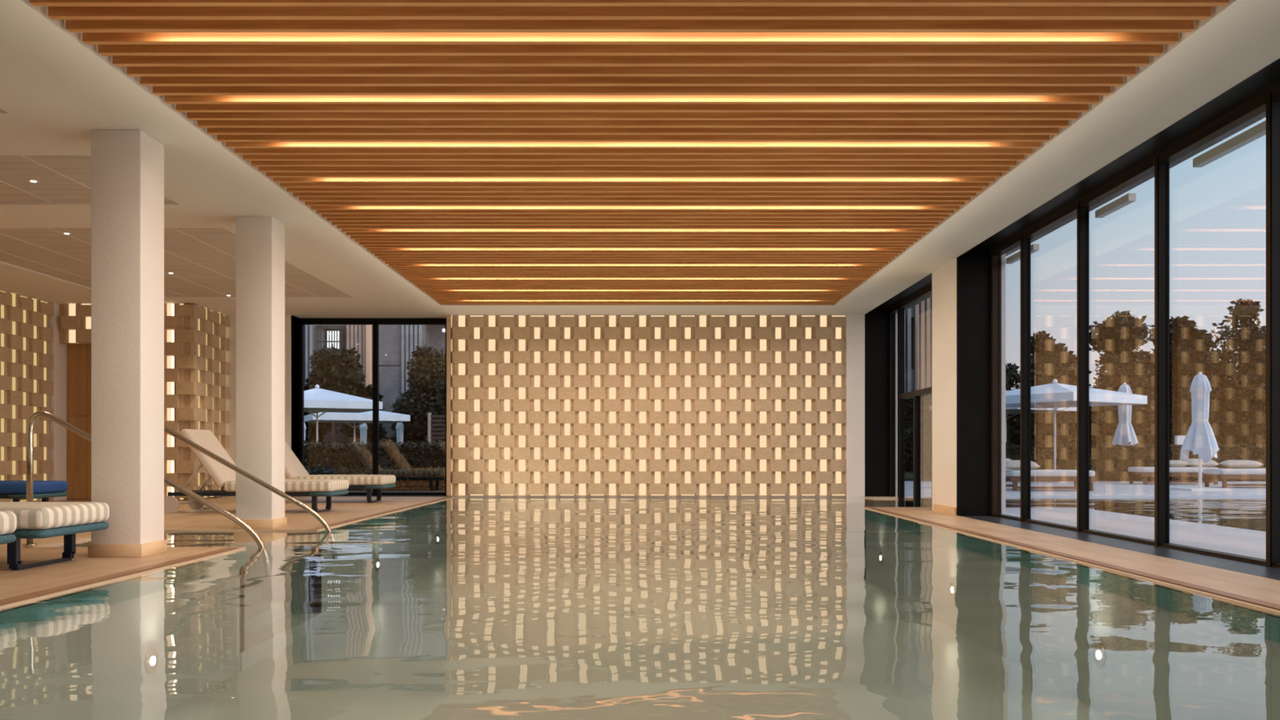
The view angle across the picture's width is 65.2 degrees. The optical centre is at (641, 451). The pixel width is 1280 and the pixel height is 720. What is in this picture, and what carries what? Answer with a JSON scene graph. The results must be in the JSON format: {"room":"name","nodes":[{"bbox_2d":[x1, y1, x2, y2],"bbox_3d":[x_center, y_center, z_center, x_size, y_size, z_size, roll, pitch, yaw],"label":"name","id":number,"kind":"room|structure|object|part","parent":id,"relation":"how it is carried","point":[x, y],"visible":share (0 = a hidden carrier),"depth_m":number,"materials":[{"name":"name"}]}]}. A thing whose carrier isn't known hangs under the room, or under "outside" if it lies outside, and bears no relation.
{"room":"indoor swimming pool","nodes":[
{"label":"indoor swimming pool","id":0,"kind":"room"},
{"bbox_2d":[0,290,53,502],"bbox_3d":[-9.750,-0.810,8.695,0.200,3.280,15.414,0,0,0],"label":"wall","id":1,"kind":"structure","parent":0,"point":[25,333],"depth_m":15.60,"materials":[{"name":"stone"}]},
{"bbox_2d":[48,302,91,500],"bbox_3d":[-8.975,-0.810,16.700,1.750,3.280,0.600,0,0,0],"label":"wall","id":2,"kind":"structure","parent":0,"point":[58,374],"depth_m":16.52,"materials":[{"name":"paint"}]},
{"bbox_2d":[59,302,221,500],"bbox_3d":[-8.604,-0.810,17.110,2.492,3.280,1.380,0,0,0],"label":"wall","id":3,"kind":"structure","parent":0,"point":[75,319],"depth_m":16.43,"materials":[{"name":"stone"}]},
{"bbox_2d":[66,344,91,498],"bbox_3d":[-8.905,-0.505,16.780,1.470,2.590,0.040,0,0,0],"label":"door","id":4,"kind":"structure","parent":3,"relation":"attached to","point":[78,356],"depth_m":16.76,"materials":[{"name":"brown wood"}]},
{"bbox_2d":[183,303,229,500],"bbox_3d":[-7.460,-0.810,17.226,0.200,3.280,1.472,0,0,0],"label":"wall","id":5,"kind":"structure","parent":0,"point":[212,344],"depth_m":17.06,"materials":[{"name":"stone"}]},
{"bbox_3d":[-7.461,-0.810,16.538,0.198,3.280,0.095,0,0,0],"label":"corner post","id":6,"kind":"part","parent":5,"relation":"part of","materials":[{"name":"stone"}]},
{"bbox_2d":[222,314,864,497],"bbox_3d":[-2.940,-1.025,18.135,13.820,3.850,0.630,0,0,0],"label":"wall","id":7,"kind":"structure","parent":0,"point":[536,412],"depth_m":17.85,"materials":[{"name":"stone"}]},
{"bbox_2d":[291,315,447,496],"bbox_3d":[-4.800,-0.820,18.135,3.000,3.260,0.530,0,0,0],"label":"window","id":8,"kind":"structure","parent":7,"relation":"in","point":[375,322],"depth_m":18.30,"materials":[{"name":"black metal"}]},
{"bbox_2d":[0,0,1279,318],"bbox_3d":[-2.990,-2.700,7.400,13.920,0.500,22.000,0,0,0],"label":"ceiling","id":9,"kind":"structure","parent":0,"point":[486,152],"depth_m":7.68,"materials":[{"name":"brown wood"}]},
{"bbox_2d":[27,179,39,182],"bbox_3d":[-5.550,-2.475,9.120,0.090,0.018,0.090,0,0,0],"label":"recessed light","id":10,"kind":"object","parent":9,"relation":"in","point":[29,180],"visible":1,"depth_m":9.11,"materials":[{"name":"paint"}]},
{"bbox_3d":[-6.440,-2.491,9.080,3.720,0.038,1.640,0,0,0],"label":"inset panel","id":11,"kind":"part","parent":9,"relation":"part of","materials":[{"name":"white paint"}]},
{"bbox_3d":[-6.440,-2.491,13.445,3.720,0.038,5.010,0,0,0],"label":"inset panel","id":12,"kind":"part","parent":9,"relation":"part of","materials":[{"name":"white paint"}]},
{"bbox_2d":[0,509,1279,719],"bbox_3d":[0.535,1.369,7.125,11.510,1.101,21.650,0,0,0],"label":"swimming pool","id":13,"kind":"object","parent":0,"point":[779,651],"visible":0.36,"depth_m":7.77,"materials":[{"name":"liquid"}]},
{"bbox_2d":[144,648,159,673],"bbox_3d":[-3.331,1.420,6.800,0.018,0.170,0.170,0,0,0],"label":"lamp","id":14,"kind":"object","parent":13,"relation":"attached to","point":[152,658],"visible":1,"depth_m":6.78,"materials":[{"name":"silver metal"}]},
{"bbox_2d":[6,497,1269,612],"bbox_3d":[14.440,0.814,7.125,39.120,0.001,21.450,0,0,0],"label":"pool water","id":15,"kind":"object","parent":13,"relation":"in","point":[453,543],"visible":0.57,"depth_m":8.12,"materials":[{"name":"liquid"}]},
{"bbox_2d":[950,591,955,598],"bbox_3d":[3.201,1.420,10.300,0.018,0.170,0.170,0,0,0],"label":"lamp","id":16,"kind":"object","parent":13,"relation":"attached to","point":[953,596],"visible":0.2,"depth_m":10.26,"materials":[{"name":"silver metal"}]},
{"bbox_2d":[1093,642,1106,666],"bbox_3d":[3.201,1.420,7.000,0.018,0.170,0.170,0,0,0],"label":"lamp","id":17,"kind":"object","parent":13,"relation":"attached to","point":[1099,651],"visible":1,"depth_m":6.98,"materials":[{"name":"silver metal"}]},
{"bbox_2d":[0,496,1279,604],"bbox_3d":[-2.990,0.880,7.425,13.920,0.160,22.050,0,0,0],"label":"floor","id":18,"kind":"structure","parent":0,"point":[13,583],"depth_m":7.92,"materials":[{"name":"stone"}]},
{"bbox_2d":[0,511,17,544],"bbox_3d":[-5.096,0.249,5.980,2.223,1.101,0.880,0,0,0],"label":"sun lounger","id":19,"kind":"object","parent":18,"relation":"on","point":[8,520],"visible":1,"depth_m":6.29,"materials":[{"name":"beige fabric"}]},
{"bbox_2d":[0,480,67,502],"bbox_3d":[-8.500,0.584,12.700,2.000,0.433,0.800,0,0,0],"label":"sun lounger","id":20,"kind":"object","parent":18,"relation":"on","point":[15,491],"visible":0.61,"depth_m":12.45,"materials":[{"name":"blue fabric"}]},
{"bbox_3d":[-8.515,0.550,12.700,1.970,0.050,0.740,0,0,0],"label":"frame","id":21,"kind":"part","parent":20,"relation":"part of","materials":[{"name":"blue metal"}]},
{"bbox_3d":[-8.500,0.445,12.700,2.000,0.155,0.800,0,0,0],"label":"mattress","id":22,"kind":"part","parent":20,"relation":"part of","materials":[{"name":"blue fabric"}]},
{"bbox_2d":[0,502,109,569],"bbox_3d":[-5.091,0.249,7.080,2.223,1.101,0.880,0,0,0],"label":"sun lounger","id":23,"kind":"object","parent":18,"relation":"on","point":[35,520],"visible":0.98,"depth_m":6.90,"materials":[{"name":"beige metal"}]},
{"bbox_3d":[-4.690,0.445,7.080,1.420,0.155,0.860,0,0,0],"label":"mattress","id":24,"kind":"part","parent":23,"relation":"part of","materials":[{"name":"fabric"}]},
{"bbox_3d":[-5.070,0.550,7.080,2.120,0.050,0.800,0,0,0],"label":"frame","id":25,"kind":"part","parent":23,"relation":"part of","materials":[{"name":"teal fabric"}]},
{"bbox_2d":[88,129,167,557],"bbox_3d":[-4.000,-0.825,7.790,0.410,3.250,0.410,0,0,0],"label":"column","id":26,"kind":"structure","parent":18,"relation":"on","point":[127,166],"depth_m":7.60,"materials":[{"name":"paint"}]},
{"bbox_2d":[22,410,265,547],"bbox_3d":[-4.230,0.376,8.560,2.130,1.455,0.110,0,0,0],"label":"handrail","id":27,"kind":"object","parent":18,"relation":"on","point":[29,433],"visible":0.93,"depth_m":8.54,"materials":[{"name":"silver metal"}]},
{"bbox_2d":[164,426,332,532],"bbox_3d":[-4.160,0.376,10.180,2.130,1.455,0.110,0,0,0],"label":"handrail","id":28,"kind":"object","parent":18,"relation":"on","point":[311,511],"visible":0.46,"depth_m":10.16,"materials":[{"name":"silver metal"}]},
{"bbox_2d":[164,428,349,513],"bbox_3d":[-5.141,0.249,13.400,2.223,1.101,0.820,0,0,0],"label":"sun lounger","id":29,"kind":"object","parent":18,"relation":"on","point":[223,476],"visible":0.72,"depth_m":13.03,"materials":[{"name":"beige fabric"}]},
{"bbox_3d":[-5.728,0.076,13.400,0.125,0.900,0.800,-36,0,0],"label":"backrest","id":30,"kind":"part","parent":29,"relation":"part of","materials":[{"name":"fabric"}]},
{"bbox_3d":[-5.120,0.550,13.400,2.120,0.050,0.740,0,0,0],"label":"frame","id":31,"kind":"part","parent":29,"relation":"part of","materials":[{"name":"blue metal"}]},
{"bbox_3d":[-4.740,0.445,13.400,1.420,0.155,0.800,0,0,0],"label":"mattress","id":32,"kind":"part","parent":29,"relation":"part of","materials":[{"name":"fabric"}]},
{"bbox_2d":[233,216,286,528],"bbox_3d":[-4.030,-0.825,10.570,0.410,3.250,0.410,0,0,0],"label":"column","id":33,"kind":"structure","parent":18,"relation":"on","point":[260,240],"depth_m":10.38,"materials":[{"name":"paint"}]},
{"bbox_2d":[284,441,395,502],"bbox_3d":[-5.141,0.249,16.020,2.223,1.101,0.820,0,0,0],"label":"sun lounger","id":34,"kind":"object","parent":18,"relation":"on","point":[294,468],"visible":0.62,"depth_m":15.69,"materials":[{"name":"beige fabric"}]},
{"bbox_3d":[-5.728,0.076,16.020,0.125,0.900,0.800,-36,0,0],"label":"backrest","id":35,"kind":"part","parent":34,"relation":"part of","materials":[{"name":"fabric"}]},
{"bbox_3d":[-4.740,0.445,16.020,1.420,0.155,0.800,0,0,0],"label":"mattress","id":36,"kind":"part","parent":34,"relation":"part of","materials":[{"name":"fabric"}]},
{"bbox_3d":[-5.120,0.550,16.020,2.120,0.050,0.740,0,0,0],"label":"frame","id":37,"kind":"part","parent":34,"relation":"part of","materials":[{"name":"blue metal"}]},
{"bbox_2d":[0,497,1279,617],"bbox_3d":[-0.450,0.879,7.125,9.540,0.161,21.450,0,0,0],"label":"pool edge","id":38,"kind":"structure","parent":18,"relation":"attached to","point":[1274,609],"depth_m":7.03,"materials":[{"name":"stone"}]},
{"bbox_2d":[932,257,956,511],"bbox_3d":[4.265,-0.880,13.155,0.590,3.360,1.070,0,0,0],"label":"column","id":39,"kind":"structure","parent":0,"point":[944,278],"depth_m":13.14,"materials":[{"name":"paint"}]},
{"bbox_2d":[864,272,932,510],"bbox_3d":[4.263,-0.790,15.780,0.594,3.580,4.180,0,0,0],"label":"window","id":40,"kind":"structure","parent":39,"relation":"in","point":[885,395],"depth_m":17.79,"materials":[{"name":"black metal"}]},
{"bbox_3d":[4.450,-0.775,15.775,0.100,3.550,4.110,0,0,0],"label":"frame","id":41,"kind":"part","parent":40,"relation":"part of","materials":[{"name":"black metal"}]},
{"bbox_3d":[4.530,-0.875,17.790,0.060,3.350,0.080,0,0,0],"label":"trim","id":42,"kind":"part","parent":40,"relation":"part of","materials":[{"name":"black metal"}]},
{"bbox_2d":[933,503,956,515],"bbox_3d":[3.960,0.750,13.085,0.020,0.100,0.930,0,0,0],"label":"baseboard","id":43,"kind":"structure","parent":39,"relation":"attached to","point":[937,508],"depth_m":13.02,"materials":[{"name":"wood"}]},
{"bbox_2d":[956,57,1279,580],"bbox_3d":[4.293,-0.810,4.510,0.654,3.540,16.220,0,0,0],"label":"window","id":44,"kind":"structure","parent":39,"relation":"in","point":[981,269],"depth_m":9.55,"materials":[{"name":"black metal"}]},
{"bbox_3d":[4.445,-0.875,12.555,0.110,3.350,0.070,0,0,0],"label":"frame","id":45,"kind":"part","parent":44,"relation":"part of","materials":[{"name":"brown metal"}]},
{"bbox_3d":[4.530,-0.875,12.580,0.060,3.350,0.080,0,0,0],"label":"trim","id":46,"kind":"part","parent":44,"relation":"part of","materials":[{"name":"black metal"}]},
{"bbox_3d":[4.195,0.882,4.510,0.450,0.156,16.220,0,0,0],"label":"sill","id":47,"kind":"part","parent":44,"relation":"part of","materials":[{"name":"metal"}]},
{"bbox_2d":[904,111,1266,311],"bbox_3d":[-2.625,-1.075,7.400,14.750,3.950,22.400,0,0,0],"label":"roof","id":48,"kind":"structure","parent":0,"point":[1263,115],"depth_m":9.32,"materials":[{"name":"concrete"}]},
{"label":"outside","id":49,"kind":"structure","parent":0,"visible":0},
{"bbox_2d":[904,471,927,480],"bbox_3d":[10.000,0.958,40.000,100.000,0.285,100.000,0,0,0],"label":"ground","id":50,"kind":"structure","parent":49,"point":[908,477],"depth_m":32.42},
{"bbox_2d":[303,422,306,444],"bbox_3d":[-13.800,-0.240,40.600,0.800,2.100,0.800,0,0,0],"label":"closed parasol","id":51,"kind":"object","parent":50,"relation":"on","point":[304,425],"visible":0.09,"depth_m":40.54,"materials":[{"name":"fabric"}]},
{"bbox_2d":[303,412,326,444],"bbox_3d":[-14.978,-1.004,44.343,2.362,3.660,1.942,0,0,0],"label":"tree","id":52,"kind":"object","parent":50,"relation":"on","point":[310,431],"visible":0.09,"depth_m":43.85,"materials":[{"name":"green plant"}]},
{"bbox_2d":[303,344,368,445],"bbox_3d":[-13.232,-1.928,43.255,3.009,5.505,2.872,0,0,-33],"label":"tree","id":53,"kind":"object","parent":50,"relation":"on","point":[332,370],"visible":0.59,"depth_m":42.54,"materials":[{"name":"green plant"}]},
{"bbox_2d":[303,384,382,442],"bbox_3d":[-10.070,-0.640,31.000,3.264,2.900,3.264,0,0,-28],"label":"parasol","id":54,"kind":"object","parent":50,"relation":"on","point":[317,400],"visible":0.7,"depth_m":30.28,"materials":[{"name":"fabric"}]},
{"bbox_2d":[303,410,409,444],"bbox_3d":[-10.750,-0.490,37.400,3.424,2.600,3.424,0,0,-25],"label":"parasol","id":55,"kind":"object","parent":50,"relation":"on","point":[384,417],"visible":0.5,"depth_m":36.28,"materials":[{"name":"fabric"}]},
{"bbox_2d":[359,422,367,444],"bbox_3d":[-11.300,-0.240,40.600,0.800,2.100,0.800,0,0,0],"label":"closed parasol","id":56,"kind":"object","parent":50,"relation":"on","point":[363,428],"visible":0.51,"depth_m":40.51,"materials":[{"name":"fabric"}]},
{"bbox_2d":[338,383,389,444],"bbox_3d":[-12.355,-1.095,44.472,2.536,3.841,2.236,0,0,0],"label":"tree","id":57,"kind":"object","parent":50,"relation":"on","point":[364,392],"visible":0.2,"depth_m":44.06,"materials":[{"name":"green plant"}]},
{"bbox_2d":[303,439,444,474],"bbox_3d":[-5.251,0.280,24.096,7.724,1.236,1.214,0,0,0],"label":"clipped hedge","id":58,"kind":"object","parent":50,"relation":"on","point":[422,455],"visible":0.3,"depth_m":23.68,"materials":[{"name":"plant"}]},
{"bbox_2d":[306,464,444,490],"bbox_3d":[-5.250,0.576,21.191,7.702,0.612,0.804,0,0,0],"label":"clipped hedge","id":59,"kind":"object","parent":50,"relation":"on","point":[411,480],"visible":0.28,"depth_m":20.97,"materials":[{"name":"plant"}]},
{"bbox_2d":[348,490,444,492],"bbox_3d":[-4.000,0.823,19.810,10.000,0.035,2.380,0,0,0],"label":"planting bed","id":60,"kind":"object","parent":50,"relation":"on","point":[348,491],"depth_m":20.42,"materials":[{"name":"soil"}]},
{"bbox_2d":[395,422,404,444],"bbox_3d":[-9.750,-0.240,40.300,0.800,2.100,0.800,0,0,0],"label":"closed parasol","id":61,"kind":"object","parent":50,"relation":"on","point":[399,428],"visible":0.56,"depth_m":40.21,"materials":[{"name":"fabric"}]},
{"bbox_2d":[389,396,427,444],"bbox_3d":[-10.291,-0.827,44.479,2.143,3.307,1.949,0,0,-13],"label":"tree","id":62,"kind":"object","parent":50,"relation":"on","point":[415,438],"visible":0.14,"depth_m":44.03,"materials":[{"name":"green plant"}]},
{"bbox_2d":[393,344,444,442],"bbox_3d":[-8.605,-1.770,40.870,2.953,5.188,2.676,0,0,0],"label":"tree","id":63,"kind":"object","parent":50,"relation":"on","point":[429,364],"visible":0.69,"depth_m":40.39,"materials":[{"name":"green plant"}]},
{"bbox_2d":[423,375,444,444],"bbox_3d":[-7.120,-1.163,38.618,2.526,3.976,1.872,0,0,0],"label":"tree","id":64,"kind":"object","parent":50,"relation":"on","point":[440,390],"visible":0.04,"depth_m":38.23,"materials":[{"name":"green plant"}]},
{"bbox_2d":[427,412,444,445],"bbox_3d":[-5.385,-0.200,30.500,2.270,2.000,0.100,0,0,0],"label":"slatted fence","id":65,"kind":"object","parent":50,"relation":"on","point":[429,415],"visible":0.19,"depth_m":30.48,"materials":[{"name":"brown"}]},
{"bbox_3d":[-6.480,-0.200,30.500,0.080,2.000,0.100,0,0,0],"label":"fence post","id":66,"kind":"part","parent":65,"relation":"part of","materials":[{"name":"wood"}]},
{"bbox_2d":[303,297,931,444],"bbox_3d":[-6.259,-4.700,49.850,39.483,11.000,8.300,0,0,0],"label":"apartment building","id":67,"kind":"structure","parent":50,"relation":"on","point":[396,342],"depth_m":46.00,"materials":[{"name":"concrete"}]},
{"bbox_3d":[-14.258,-4.950,45.970,1.475,1.700,0.060,0,0,0],"label":"balcony rail","id":68,"kind":"part","parent":67,"relation":"part of","materials":[{"name":"black"}]},
{"bbox_3d":[-14.229,-5.250,47.140,1.288,1.100,0.080,0,0,0],"label":"lit pane","id":69,"kind":"part","parent":67,"relation":"part of","materials":[{"name":"white glass"}]},
{"bbox_2d":[904,432,913,472],"bbox_3d":[7.142,-0.168,30.134,1.981,1.998,1.877,0,0,0],"label":"tree","id":70,"kind":"object","parent":50,"relation":"on","point":[905,440],"visible":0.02,"depth_m":29.68,"materials":[{"name":"green plant"}]},
{"bbox_2d":[904,408,931,479],"bbox_3d":[8.597,-0.241,30.285,2.021,2.143,2.037,0,0,0],"label":"tree","id":71,"kind":"object","parent":50,"relation":"on","point":[926,434],"visible":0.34,"depth_m":29.94,"materials":[{"name":"green plant"}]},
{"bbox_2d":[929,390,1076,442],"bbox_3d":[12.000,-0.615,33.000,3.424,2.850,3.424,0,0,-33],"label":"parasol","id":72,"kind":"object","parent":50,"relation":"on","point":[1015,411],"visible":0.07,"depth_m":32.98,"materials":[{"name":"fabric"}]},
{"bbox_2d":[1005,375,1010,422],"bbox_3d":[12.511,-1.700,37.541,2.940,5.049,2.775,0,0,0],"label":"tree","id":73,"kind":"object","parent":50,"relation":"on","point":[1009,415],"visible":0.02,"depth_m":37.30,"materials":[{"name":"green plant"}]},
{"bbox_2d":[1005,360,1020,437],"bbox_3d":[14.580,-1.439,40.073,3.120,4.682,3.155,0,0,0],"label":"tree","id":74,"kind":"object","parent":50,"relation":"on","point":[1011,369],"visible":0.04,"depth_m":39.70,"materials":[{"name":"green plant"}]},
{"bbox_2d":[1006,330,1090,447],"bbox_3d":[14.906,-1.824,36.989,3.728,5.296,2.967,0,0,0],"label":"tree","id":75,"kind":"object","parent":50,"relation":"on","point":[1046,361],"visible":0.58,"depth_m":36.30,"materials":[{"name":"green plant"}]},
{"bbox_2d":[904,391,1231,471],"bbox_3d":[21.248,-0.808,42.684,24.343,3.781,2.187,0,0,0],"label":"clipped hedge","id":76,"kind":"object","parent":50,"relation":"on","point":[926,400],"visible":0.05,"depth_m":42.02,"materials":[{"name":"plant"}]},
{"bbox_2d":[1047,351,1093,439],"bbox_3d":[16.770,-1.680,40.121,2.939,5.008,2.020,0,0,-22],"label":"tree","id":77,"kind":"object","parent":50,"relation":"on","point":[1071,362],"visible":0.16,"depth_m":39.80,"materials":[{"name":"green plant"}]},
{"bbox_2d":[924,441,1266,480],"bbox_3d":[16.100,0.313,28.094,16.071,1.257,1.268,0,0,0],"label":"clipped hedge","id":78,"kind":"object","parent":50,"relation":"on","point":[1111,462],"visible":0.43,"depth_m":27.68,"materials":[{"name":"plant"}]},
{"bbox_2d":[1088,310,1154,445],"bbox_3d":[17.579,-2.157,36.249,2.911,5.962,2.768,0,0,-42],"label":"tree","id":79,"kind":"object","parent":50,"relation":"on","point":[1117,336],"visible":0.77,"depth_m":35.80,"materials":[{"name":"green plant"}]},
{"bbox_2d":[1088,360,1154,445],"bbox_3d":[19.795,-1.581,40.443,3.549,4.810,2.412,0,0,0],"label":"tree","id":80,"kind":"object","parent":50,"relation":"on","point":[1100,435],"visible":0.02,"depth_m":40.52,"materials":[{"name":"green plant"}]},
{"bbox_2d":[1111,382,1137,445],"bbox_3d":[14.348,-0.625,29.697,0.816,2.870,0.815,0,0,0],"label":"closed parasol","id":81,"kind":"object","parent":50,"relation":"on","point":[1125,433],"visible":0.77,"depth_m":29.56,"materials":[{"name":"fabric"}]},
{"bbox_2d":[1149,315,1225,445],"bbox_3d":[19.782,-2.083,36.594,2.558,5.814,2.664,0,0,0],"label":"tree","id":82,"kind":"object","parent":50,"relation":"on","point":[1188,343],"visible":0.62,"depth_m":36.24,"materials":[{"name":"green plant"}]},
{"bbox_2d":[1177,351,1227,444],"bbox_3d":[22.014,-1.835,40.221,3.012,5.317,3.216,0,0,0],"label":"tree","id":83,"kind":"object","parent":50,"relation":"on","point":[1187,414],"visible":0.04,"depth_m":39.35,"materials":[{"name":"green plant"}]},
{"bbox_2d":[1203,297,1266,445],"bbox_3d":[22.041,-2.381,36.207,3.358,6.409,3.155,0,0,0],"label":"tree","id":84,"kind":"object","parent":50,"relation":"on","point":[1245,399],"visible":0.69,"depth_m":36.04,"materials":[{"name":"green plant"}]},
{"bbox_2d":[1213,352,1265,445],"bbox_3d":[24.507,-1.736,40.087,3.059,5.256,2.847,0,0,-42],"label":"tree","id":85,"kind":"object","parent":50,"relation":"on","point":[1216,417],"visible":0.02,"depth_m":40.06,"materials":[{"name":"green plant"}]},
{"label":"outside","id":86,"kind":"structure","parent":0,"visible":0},
{"bbox_2d":[904,480,1266,559],"bbox_3d":[19.260,0.926,9.950,29.480,0.247,35.100,0,0,0],"label":"terrace","id":87,"kind":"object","parent":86,"point":[1245,542],"visible":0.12,"depth_m":12.64,"materials":[{"name":"grey stone"}]},
{"bbox_2d":[1005,468,1017,487],"bbox_3d":[7.460,0.592,22.300,1.680,0.440,0.780,0,0,0],"label":"lounger","id":88,"kind":"object","parent":87,"relation":"on","point":[1006,485],"visible":0.02,"depth_m":21.94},
{"bbox_2d":[1005,469,1096,491],"bbox_3d":[8.465,0.592,20.950,1.770,0.440,0.780,0,0,0],"label":"lounger","id":89,"kind":"object","parent":87,"relation":"on","point":[1012,475],"visible":0.62,"depth_m":20.57,"materials":[{"name":"white fabric"}]},
{"bbox_3d":[7.680,0.707,20.605,0.070,0.210,0.060,0,0,0],"label":"leg","id":90,"kind":"part","parent":89,"relation":"part of","materials":[{"name":"brown wood"}]},
{"bbox_2d":[1005,460,1040,469],"bbox_3d":[7.900,0.271,20.937,0.750,0.198,0.414,0,0,0],"label":"pillow","id":91,"kind":"object","parent":89,"relation":"on","point":[1010,464],"visible":0.59,"depth_m":20.76,"materials":[{"name":"white fabric"}]},
{"bbox_3d":[8.465,0.442,20.950,1.730,0.140,0.780,0,0,0],"label":"mattress","id":92,"kind":"part","parent":89,"relation":"part of","materials":[{"name":"white fabric"}]},
{"bbox_3d":[8.465,0.562,20.950,1.770,0.100,0.760,0,0,0],"label":"frame","id":93,"kind":"part","parent":89,"relation":"part of","materials":[{"name":"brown wood"}]},
{"bbox_3d":[8.465,0.737,20.605,1.570,0.050,0.030,0,0,0],"label":"rail","id":94,"kind":"part","parent":89,"relation":"part of","materials":[{"name":"brown wood"}]},
{"bbox_3d":[9.250,0.707,20.605,0.070,0.210,0.060,0,0,0],"label":"leg","id":95,"kind":"part","parent":89,"relation":"part of","materials":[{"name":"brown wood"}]},
{"bbox_2d":[1005,378,1146,482],"bbox_3d":[11.150,-0.580,27.000,3.264,2.780,3.264,0,0,-33],"label":"parasol","id":96,"kind":"object","parent":87,"relation":"on","point":[1055,395],"visible":0.8,"depth_m":26.34,"materials":[{"name":"fabric"}]},
{"bbox_2d":[1126,466,1218,484],"bbox_3d":[13.275,0.592,25.000,1.950,0.440,0.780,0,0,0],"label":"lounger","id":97,"kind":"object","parent":87,"relation":"on","point":[1144,472],"visible":0.7,"depth_m":24.62,"materials":[{"name":"white fabric"}]},
{"bbox_3d":[12.400,0.707,25.345,0.070,0.210,0.060,0,0,0],"label":"leg","id":98,"kind":"part","parent":97,"relation":"part of","materials":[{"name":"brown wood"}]},
{"bbox_3d":[12.400,0.707,24.655,0.070,0.210,0.060,0,0,0],"label":"leg","id":99,"kind":"part","parent":97,"relation":"part of","materials":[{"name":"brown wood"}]},
{"bbox_3d":[13.275,0.562,25.000,1.950,0.100,0.760,0,0,0],"label":"frame","id":100,"kind":"part","parent":97,"relation":"part of","materials":[{"name":"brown wood"}]},
{"bbox_3d":[13.275,0.442,25.000,1.910,0.140,0.780,0,0,0],"label":"mattress","id":101,"kind":"part","parent":97,"relation":"part of","materials":[{"name":"white fabric"}]},
{"bbox_2d":[1169,460,1188,466],"bbox_3d":[13.250,0.288,24.900,0.550,0.170,0.420,0,0,0],"label":"pillow","id":102,"kind":"object","parent":97,"relation":"on","point":[1172,463],"visible":0.64,"depth_m":24.71,"materials":[{"name":"white fabric"}]},
{"bbox_3d":[13.275,0.737,24.655,1.750,0.050,0.030,0,0,0],"label":"rail","id":103,"kind":"part","parent":97,"relation":"part of","materials":[{"name":"brown wood"}]},
{"bbox_2d":[1184,458,1218,466],"bbox_3d":[13.950,0.267,24.984,0.750,0.204,0.411,0,0,0],"label":"pillow","id":104,"kind":"object","parent":97,"relation":"on","point":[1192,462],"visible":0.67,"depth_m":24.81,"materials":[{"name":"white fabric"}]},
{"bbox_3d":[14.150,0.707,24.655,0.070,0.210,0.060,0,0,0],"label":"leg","id":105,"kind":"part","parent":97,"relation":"part of","materials":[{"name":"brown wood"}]},
{"bbox_2d":[1174,435,1186,480],"bbox_3d":[14.750,0.180,27.360,0.300,1.260,0.120,0,0,0],"label":"wall box","id":106,"kind":"object","parent":87,"relation":"on","point":[1179,440],"visible":0.5,"depth_m":27.30,"materials":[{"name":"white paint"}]},
{"bbox_3d":[14.750,0.315,27.360,0.060,0.990,0.040,0,0,0],"label":"box post","id":107,"kind":"part","parent":106,"relation":"part of","materials":[{"name":"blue metal"}]},
{"bbox_2d":[1170,372,1230,490],"bbox_3d":[11.720,-0.435,20.992,0.800,2.490,0.815,0,0,0],"label":"closed parasol","id":108,"kind":"object","parent":87,"relation":"on","point":[1200,439],"visible":1,"depth_m":20.88,"materials":[{"name":"fabric"}]},
{"bbox_3d":[11.720,0.785,21.000,0.800,0.050,0.800,0,0,0],"label":"plate","id":109,"kind":"part","parent":108,"relation":"part of","materials":[{"name":"white paint"}]},
{"bbox_2d":[1201,468,1266,488],"bbox_3d":[13.960,0.592,22.700,2.080,0.440,0.780,0,0,0],"label":"lounger","id":110,"kind":"object","parent":87,"relation":"on","point":[1224,474],"visible":0.88,"depth_m":22.32,"materials":[{"name":"white fabric"}]},
{"bbox_3d":[13.020,0.707,23.045,0.070,0.210,0.060,0,0,0],"label":"leg","id":111,"kind":"part","parent":110,"relation":"part of","materials":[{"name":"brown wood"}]},
{"bbox_3d":[13.020,0.707,22.355,0.070,0.210,0.060,0,0,0],"label":"leg","id":112,"kind":"part","parent":110,"relation":"part of","materials":[{"name":"brown wood"}]},
{"bbox_3d":[13.960,0.562,22.700,2.080,0.100,0.760,0,0,0],"label":"frame","id":113,"kind":"part","parent":110,"relation":"part of","materials":[{"name":"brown wood"}]},
{"bbox_3d":[13.960,0.442,22.700,2.040,0.140,0.780,0,0,0],"label":"mattress","id":114,"kind":"part","parent":110,"relation":"part of","materials":[{"name":"white fabric"}]},
{"bbox_2d":[1218,459,1262,467],"bbox_3d":[13.600,0.270,22.695,0.800,0.178,0.419,0,0,0],"label":"pillow","id":115,"kind":"object","parent":110,"relation":"on","point":[1234,463],"visible":1,"depth_m":22.52,"materials":[{"name":"white fabric"}]},
{"bbox_3d":[13.960,0.737,22.355,1.880,0.050,0.030,0,0,0],"label":"rail","id":116,"kind":"part","parent":110,"relation":"part of","materials":[{"name":"brown wood"}]}
]}

